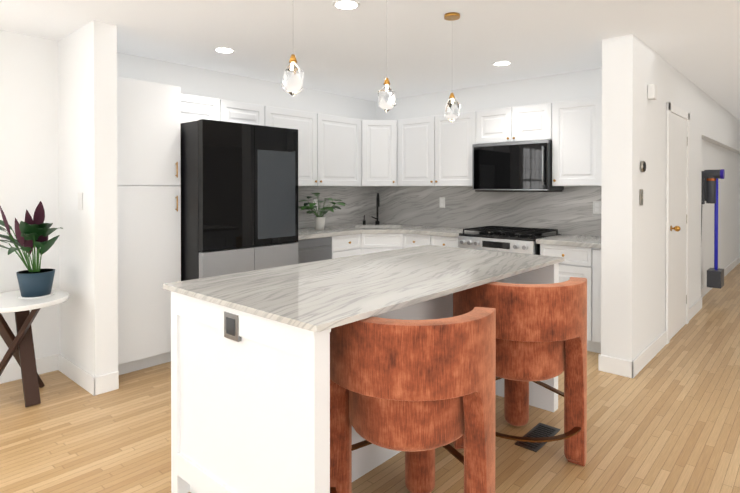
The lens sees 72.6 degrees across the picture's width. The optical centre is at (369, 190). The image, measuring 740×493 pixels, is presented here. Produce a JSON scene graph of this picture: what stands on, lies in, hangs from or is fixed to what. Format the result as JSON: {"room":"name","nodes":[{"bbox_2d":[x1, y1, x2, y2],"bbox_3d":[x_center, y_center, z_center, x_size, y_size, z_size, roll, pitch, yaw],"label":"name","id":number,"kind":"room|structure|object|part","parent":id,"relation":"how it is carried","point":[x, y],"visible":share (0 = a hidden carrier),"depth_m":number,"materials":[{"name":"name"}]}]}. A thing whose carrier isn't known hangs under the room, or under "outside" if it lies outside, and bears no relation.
{"room":"kitchen","nodes":[
{"label":"kitchen","id":0,"kind":"room"},
{"bbox_2d":[58,20,117,376],"bbox_3d":[-2.019,0.112,3.593,0.700,2.460,0.145,0,1,42],"label":"wall","id":1,"kind":"structure","parent":0,"point":[88,233],"depth_m":3.40,"materials":[{"name":"white paint"}]},
{"bbox_2d":[78,192,82,209],"bbox_3d":[-1.992,0.073,3.463,0.075,0.120,0.009,0,1,42],"label":"switch plate","id":2,"kind":"object","parent":1,"relation":"attached to","point":[80,200],"depth_m":3.45,"materials":[{"name":"white plastic"}]},
{"bbox_2d":[0,30,375,364],"bbox_3d":[-3.034,0.116,3.096,0.150,2.460,9.450,0,1,42],"label":"wall","id":3,"kind":"structure","parent":0,"point":[29,157],"depth_m":3.70,"materials":[{"name":"white paint"}]},
{"bbox_2d":[180,93,219,122],"bbox_3d":[-1.588,-0.676,4.344,0.326,0.256,0.472,0,1,42],"label":"upper cabinet","id":4,"kind":"object","parent":3,"relation":"attached to","point":[192,107],"depth_m":4.26,"materials":[{"name":"white paint"}]},
{"bbox_2d":[220,99,263,125],"bbox_3d":[-1.273,-0.678,4.697,0.326,0.256,0.475,0,1,42],"label":"upper cabinet","id":5,"kind":"object","parent":3,"relation":"attached to","point":[230,111],"depth_m":4.58,"materials":[{"name":"white paint"}]},
{"bbox_2d":[264,106,315,185],"bbox_3d":[-0.893,-0.426,5.124,0.326,0.766,0.665,0,1,42],"label":"upper cabinet","id":6,"kind":"object","parent":3,"relation":"attached to","point":[305,122],"depth_m":5.11,"materials":[{"name":"white paint"}]},
{"bbox_2d":[313,199,317,209],"bbox_3d":[-0.613,0.157,5.659,0.008,0.116,0.072,0,1,42],"label":"electrical outlet plate","id":7,"kind":"object","parent":3,"relation":"attached to","point":[315,200],"depth_m":5.66,"materials":[{"name":"white plastic"}]},
{"bbox_2d":[316,113,363,185],"bbox_3d":[-0.438,-0.430,5.633,0.326,0.766,0.700,0,1,42],"label":"upper cabinet","id":8,"kind":"object","parent":3,"relation":"attached to","point":[339,140],"depth_m":5.51,"materials":[{"name":"white paint"}]},
{"bbox_2d":[0,256,739,395],"bbox_3d":[0.319,1.277,4.298,3.259,0.120,15.700,0,1,42],"label":"baseboard","id":9,"kind":"structure","parent":3,"relation":"attached to","point":[89,382],"depth_m":3.66,"materials":[{"name":"white paint"}]},
{"bbox_2d":[0,263,739,492],"bbox_3d":[2.530,1.381,2.389,9.500,0.060,15.800,0,1,42],"label":"floor","id":10,"kind":"structure","parent":0,"point":[666,419],"depth_m":2.79,"materials":[{"name":"brown wood"}]},
{"bbox_2d":[0,289,68,406],"bbox_3d":[-2.278,1.022,3.258,0.580,0.655,0.580,0,1,42],"label":"side table","id":11,"kind":"object","parent":10,"relation":"on","point":[20,345],"visible":0.92,"depth_m":3.21,"materials":[{"name":"white"}]},
{"bbox_2d":[0,201,62,298],"bbox_3d":[-2.246,0.381,3.182,0.660,0.627,0.489,0,1,42],"label":"plant","id":12,"kind":"object","parent":11,"relation":"on","point":[35,281],"visible":1,"depth_m":3.25,"materials":[{"name":"green plant"}]},
{"bbox_2d":[117,77,180,374],"bbox_3d":[-1.837,0.265,3.893,0.566,2.150,0.536,0,1,42],"label":"pantry cabinet","id":13,"kind":"object","parent":10,"relation":"on","point":[149,181],"visible":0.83,"depth_m":3.73,"materials":[{"name":"white paint"}]},
{"bbox_2d":[180,119,297,280],"bbox_3d":[-1.233,0.401,4.358,0.797,1.872,0.920,0,1,42],"label":"fridge","id":14,"kind":"object","parent":10,"relation":"on","point":[239,197],"visible":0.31,"depth_m":3.97,"materials":[{"name":"black glass"}]},
{"bbox_2d":[295,242,330,263],"bbox_3d":[-0.802,0.894,5.029,0.601,0.874,0.600,0,1,42],"label":"dishwasher","id":15,"kind":"object","parent":10,"relation":"on","point":[306,254],"depth_m":4.84,"materials":[{"name":"grey metal"}]},
{"bbox_2d":[298,222,472,249],"bbox_3d":[0.027,0.436,5.180,1.631,0.041,1.956,0,1,42],"label":"countertop","id":16,"kind":"structure","parent":15,"relation":"on","point":[384,235],"depth_m":5.34,"materials":[{"name":"white stone"}]},
{"bbox_2d":[298,193,345,229],"bbox_3d":[-0.514,0.219,5.314,0.594,0.390,0.558,0,1,42],"label":"potted plant","id":17,"kind":"object","parent":16,"relation":"on","point":[319,222],"visible":1,"depth_m":5.29,"materials":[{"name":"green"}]},
{"bbox_2d":[363,193,379,224],"bbox_3d":[0.053,0.218,6.031,0.237,0.382,0.210,0,1,42],"label":"faucet","id":18,"kind":"object","parent":16,"relation":"on","point":[377,206],"visible":1,"depth_m":6.08,"materials":[{"name":"black metal"}]},
{"bbox_2d":[331,246,362,258],"bbox_3d":[-0.455,0.892,5.417,0.601,0.874,0.440,0,1,42],"label":"base cabinet","id":19,"kind":"object","parent":10,"relation":"on","point":[336,251],"depth_m":5.15,"materials":[{"name":"white paint"}]},
{"bbox_2d":[163,261,562,492],"bbox_3d":[0.126,0.893,2.680,0.984,0.912,2.012,0,1,42],"label":"kitchen island","id":20,"kind":"object","parent":10,"relation":"on","point":[250,381],"depth_m":1.93,"materials":[{"name":"white paint"}]},
{"bbox_2d":[163,245,563,332],"bbox_3d":[0.134,0.424,2.673,1.020,0.022,2.040,0,1,42],"label":"island countertop","id":21,"kind":"structure","parent":20,"relation":"on","point":[331,293],"depth_m":2.28,"materials":[{"name":"white stone"}]},
{"bbox_2d":[363,246,402,253],"bbox_3d":[0.107,0.889,5.812,0.912,0.874,0.912,0,1,42],"label":"base cabinet","id":22,"kind":"object","parent":10,"relation":"on","point":[392,247],"depth_m":5.39,"materials":[{"name":"white paint"}]},
{"bbox_2d":[330,307,495,492],"bbox_3d":[0.172,0.898,2.003,0.634,0.903,0.681,0,1,42],"label":"stool","id":23,"kind":"object","parent":10,"relation":"on","point":[418,392],"visible":0.79,"depth_m":1.77,"materials":[{"name":"brown fabric"}]},
{"bbox_2d":[403,242,430,247],"bbox_3d":[0.684,0.891,5.509,0.365,0.874,0.596,0,1,42],"label":"base cabinet","id":24,"kind":"object","parent":10,"relation":"on","point":[420,243],"depth_m":5.25,"materials":[{"name":"white paint"}]},
{"bbox_2d":[431,238,458,247],"bbox_3d":[0.956,0.893,5.265,0.365,0.874,0.596,0,1,42],"label":"base cabinet","id":25,"kind":"object","parent":10,"relation":"on","point":[451,242],"depth_m":5.02,"materials":[{"name":"white paint"}]},
{"bbox_2d":[458,226,560,254],"bbox_3d":[1.325,0.852,4.830,0.755,0.962,0.702,0,1,42],"label":"range","id":26,"kind":"object","parent":10,"relation":"on","point":[522,240],"visible":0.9,"depth_m":4.65,"materials":[{"name":"silver metal"}]},
{"bbox_2d":[453,277,586,465],"bbox_3d":[0.793,0.893,2.644,0.634,0.903,0.681,0,1,42],"label":"stool","id":27,"kind":"object","parent":10,"relation":"on","point":[541,332],"visible":0.79,"depth_m":2.41,"materials":[{"name":"brown fabric"}]},
{"bbox_2d":[515,423,559,451],"bbox_3d":[0.919,1.344,2.756,0.120,0.007,0.320,0,1,42],"label":"floor vent","id":28,"kind":"object","parent":10,"relation":"in","point":[539,430],"visible":0.75,"depth_m":2.76,"materials":[{"name":"black metal"}]},
{"bbox_2d":[540,246,594,351],"bbox_3d":[1.839,0.898,4.475,0.445,0.874,0.596,0,1,42],"label":"base cabinet","id":29,"kind":"object","parent":10,"relation":"on","point":[579,261],"depth_m":4.17,"materials":[{"name":"white paint"}]},
{"bbox_2d":[536,234,600,249],"bbox_3d":[1.883,0.441,4.410,0.623,0.041,0.631,0,1,42],"label":"countertop","id":30,"kind":"structure","parent":29,"relation":"on","point":[592,241],"depth_m":4.32,"materials":[{"name":"white stone"}]},
{"bbox_2d":[595,250,600,352],"bbox_3d":[2.066,0.900,4.273,0.163,0.874,0.596,0,1,42],"label":"base cabinet","id":31,"kind":"object","parent":10,"relation":"on","point":[597,252],"depth_m":4.07,"materials":[{"name":"white paint"}]},
{"bbox_2d":[0,0,739,120],"bbox_3d":[2.530,-1.159,2.371,9.500,0.100,15.800,0,1,42],"label":"ceiling","id":32,"kind":"structure","parent":0,"point":[366,48],"depth_m":3.64,"materials":[{"name":"white paint"}]},
{"bbox_2d":[213,47,234,52],"bbox_3d":[-1.160,-1.118,4.020,0.169,0.006,0.169,0,1,36],"label":"recessed light","id":33,"kind":"object","parent":32,"relation":"in","point":[218,49],"depth_m":4.01,"materials":[{"name":"white paint"}]},
{"bbox_2d":[281,54,303,95],"bbox_3d":[-0.343,-0.767,2.278,0.104,0.683,0.107,0,1,42],"label":"pendant light","id":34,"kind":"object","parent":32,"relation":"hanging from","point":[292,81],"visible":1,"depth_m":2.25,"materials":[{"name":"glass"}]},
{"bbox_2d":[332,0,360,9],"bbox_3d":[-0.141,-1.111,3.015,0.169,0.006,0.169,0,1,36],"label":"recessed light","id":35,"kind":"object","parent":32,"relation":"in","point":[346,4],"depth_m":3.00,"materials":[{"name":"white paint"}]},
{"bbox_2d":[378,78,395,111],"bbox_3d":[0.090,-0.771,2.765,0.108,0.682,0.109,0,1,42],"label":"pendant light","id":36,"kind":"object","parent":32,"relation":"hanging from","point":[386,98],"visible":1,"depth_m":2.73,"materials":[{"name":"glass"}]},
{"bbox_2d":[444,12,459,121],"bbox_3d":[0.520,-0.774,3.202,0.100,0.682,0.104,0,1,42],"label":"pendant light","id":37,"kind":"object","parent":32,"relation":"hanging from","point":[452,109],"visible":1,"depth_m":3.18,"materials":[{"name":"glass"}]},
{"bbox_3d":[0.515,-0.519,3.204,0.092,0.172,0.097,0,1,42],"label":"lamp shade","id":38,"kind":"part","parent":37,"relation":"part of","materials":[{"name":"white"}]},
{"bbox_2d":[492,61,511,65],"bbox_3d":[1.167,-1.121,4.448,0.169,0.006,0.169,0,1,36],"label":"recessed light","id":39,"kind":"object","parent":32,"relation":"in","point":[499,63],"depth_m":4.44,"materials":[{"name":"white paint"}]},
{"bbox_2d":[376,68,601,186],"bbox_3d":[1.252,0.098,5.501,3.035,2.460,0.150,0,1,42],"label":"wall","id":40,"kind":"structure","parent":0,"point":[578,85],"depth_m":5.25,"materials":[{"name":"white paint"}]},
{"bbox_2d":[364,120,395,185],"bbox_3d":[0.107,-0.431,5.800,0.292,0.755,0.292,0,1,42],"label":"upper cabinet","id":41,"kind":"object","parent":40,"relation":"attached to","point":[379,135],"depth_m":5.79,"materials":[{"name":"white paint"}]},
{"bbox_2d":[396,116,435,185],"bbox_3d":[0.606,-0.431,5.750,0.535,0.766,0.326,0,1,42],"label":"upper cabinet","id":42,"kind":"object","parent":40,"relation":"attached to","point":[420,151],"depth_m":5.61,"materials":[{"name":"white paint"}]},
{"bbox_2d":[439,197,444,207],"bbox_3d":[0.824,0.137,5.753,0.072,0.116,0.007,0,1,42],"label":"electrical outlet plate","id":43,"kind":"object","parent":40,"relation":"attached to","point":[442,199],"depth_m":5.75,"materials":[{"name":"white plastic"}]},
{"bbox_2d":[436,111,475,185],"bbox_3d":[0.994,-0.428,5.403,0.505,0.766,0.326,0,1,42],"label":"upper cabinet","id":44,"kind":"object","parent":40,"relation":"attached to","point":[455,139],"depth_m":5.28,"materials":[{"name":"white paint"}]},
{"bbox_2d":[476,107,511,143],"bbox_3d":[1.328,-0.639,5.103,0.390,0.341,0.326,0,1,42],"label":"upper cabinet","id":45,"kind":"object","parent":40,"relation":"attached to","point":[492,125],"depth_m":4.98,"materials":[{"name":"white paint"}]},
{"bbox_2d":[512,103,551,141],"bbox_3d":[1.618,-0.637,4.843,0.390,0.341,0.326,0,1,42],"label":"upper cabinet","id":46,"kind":"object","parent":40,"relation":"attached to","point":[529,122],"depth_m":4.72,"materials":[{"name":"white paint"}]},
{"bbox_2d":[472,140,563,191],"bbox_3d":[1.430,-0.226,4.928,0.770,0.474,0.422,0,1,42],"label":"microwave","id":47,"kind":"object","parent":46,"relation":"attached to","point":[521,166],"visible":1,"depth_m":4.76,"materials":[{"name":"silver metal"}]},
{"bbox_2d":[552,97,601,185],"bbox_3d":[1.929,-0.422,4.567,0.445,0.766,0.326,0,1,42],"label":"upper cabinet","id":48,"kind":"object","parent":40,"relation":"attached to","point":[576,124],"depth_m":4.44,"materials":[{"name":"white paint"}]},
{"bbox_2d":[593,201,600,213],"bbox_3d":[2.084,0.155,4.627,0.072,0.116,0.007,0,1,42],"label":"electrical outlet plate","id":49,"kind":"object","parent":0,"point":[596,207],"depth_m":4.62,"materials":[{"name":"white plastic"}]},
{"bbox_2d":[601,34,701,360],"bbox_3d":[2.732,0.104,4.721,0.210,2.460,2.800,0,1,42],"label":"wall pillar","id":50,"kind":"structure","parent":0,"point":[633,271],"depth_m":3.74,"materials":[{"name":"white paint"}]},
{"bbox_2d":[640,189,642,204],"bbox_3d":[2.031,0.051,3.767,0.014,0.120,0.075,0,1,42],"label":"switch plate","id":51,"kind":"object","parent":50,"relation":"attached to","point":[641,190],"depth_m":3.76,"materials":[{"name":"silver metal"}]},
{"bbox_2d":[640,161,645,171],"bbox_3d":[2.041,-0.179,3.767,0.025,0.084,0.084,0,1,42],"label":"thermostat","id":52,"kind":"object","parent":50,"relation":"attached to","point":[642,166],"visible":1,"depth_m":3.75,"materials":[{"name":"silver metal"}]},
{"bbox_2d":[648,84,656,99],"bbox_3d":[2.196,-0.765,3.919,0.048,0.110,0.100,0,1,42],"label":"speaker","id":53,"kind":"object","parent":50,"relation":"attached to","point":[652,91],"visible":1,"depth_m":3.89},
{"bbox_2d":[665,102,689,343],"bbox_3d":[2.889,0.281,4.723,0.020,2.105,0.930,0,1,42],"label":"door frame","id":54,"kind":"structure","parent":50,"relation":"attached to","point":[674,109],"depth_m":4.40,"materials":[{"name":"white paint"}]},
{"bbox_2d":[670,112,687,339],"bbox_3d":[2.915,0.316,4.702,0.086,2.027,0.784,0,1,42],"label":"closet door","id":55,"kind":"structure","parent":50,"relation":"attached to","point":[678,194],"depth_m":4.71,"materials":[{"name":"white paint"}]},
{"bbox_2d":[701,139,739,287],"bbox_3d":[5.171,0.084,7.517,0.120,2.460,4.620,0,1,42],"label":"wall","id":56,"kind":"structure","parent":0,"point":[715,157],"depth_m":7.55,"materials":[{"name":"white paint"}]},
{"bbox_2d":[701,169,724,288],"bbox_3d":[4.100,0.446,6.049,0.240,1.398,0.260,0,1,42],"label":"vacuum cleaner","id":57,"kind":"object","parent":56,"relation":"attached to","point":[709,194],"visible":0.83,"depth_m":6.00,"materials":[{"name":"grey"}]},
{"bbox_2d":[702,91,739,153],"bbox_3d":[5.249,-0.896,7.439,0.090,0.500,4.620,0,1,42],"label":"soffit","id":58,"kind":"structure","parent":0,"point":[720,125],"depth_m":6.69,"materials":[{"name":"white paint"}]},
{"bbox_2d":[739,209,739,255],"bbox_3d":[9.012,0.087,7.113,6.145,2.460,0.100,0,1,42],"label":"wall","id":59,"kind":"structure","parent":0,"point":[739,232],"depth_m":9.13,"materials":[{"name":"white paint"}]}
]}

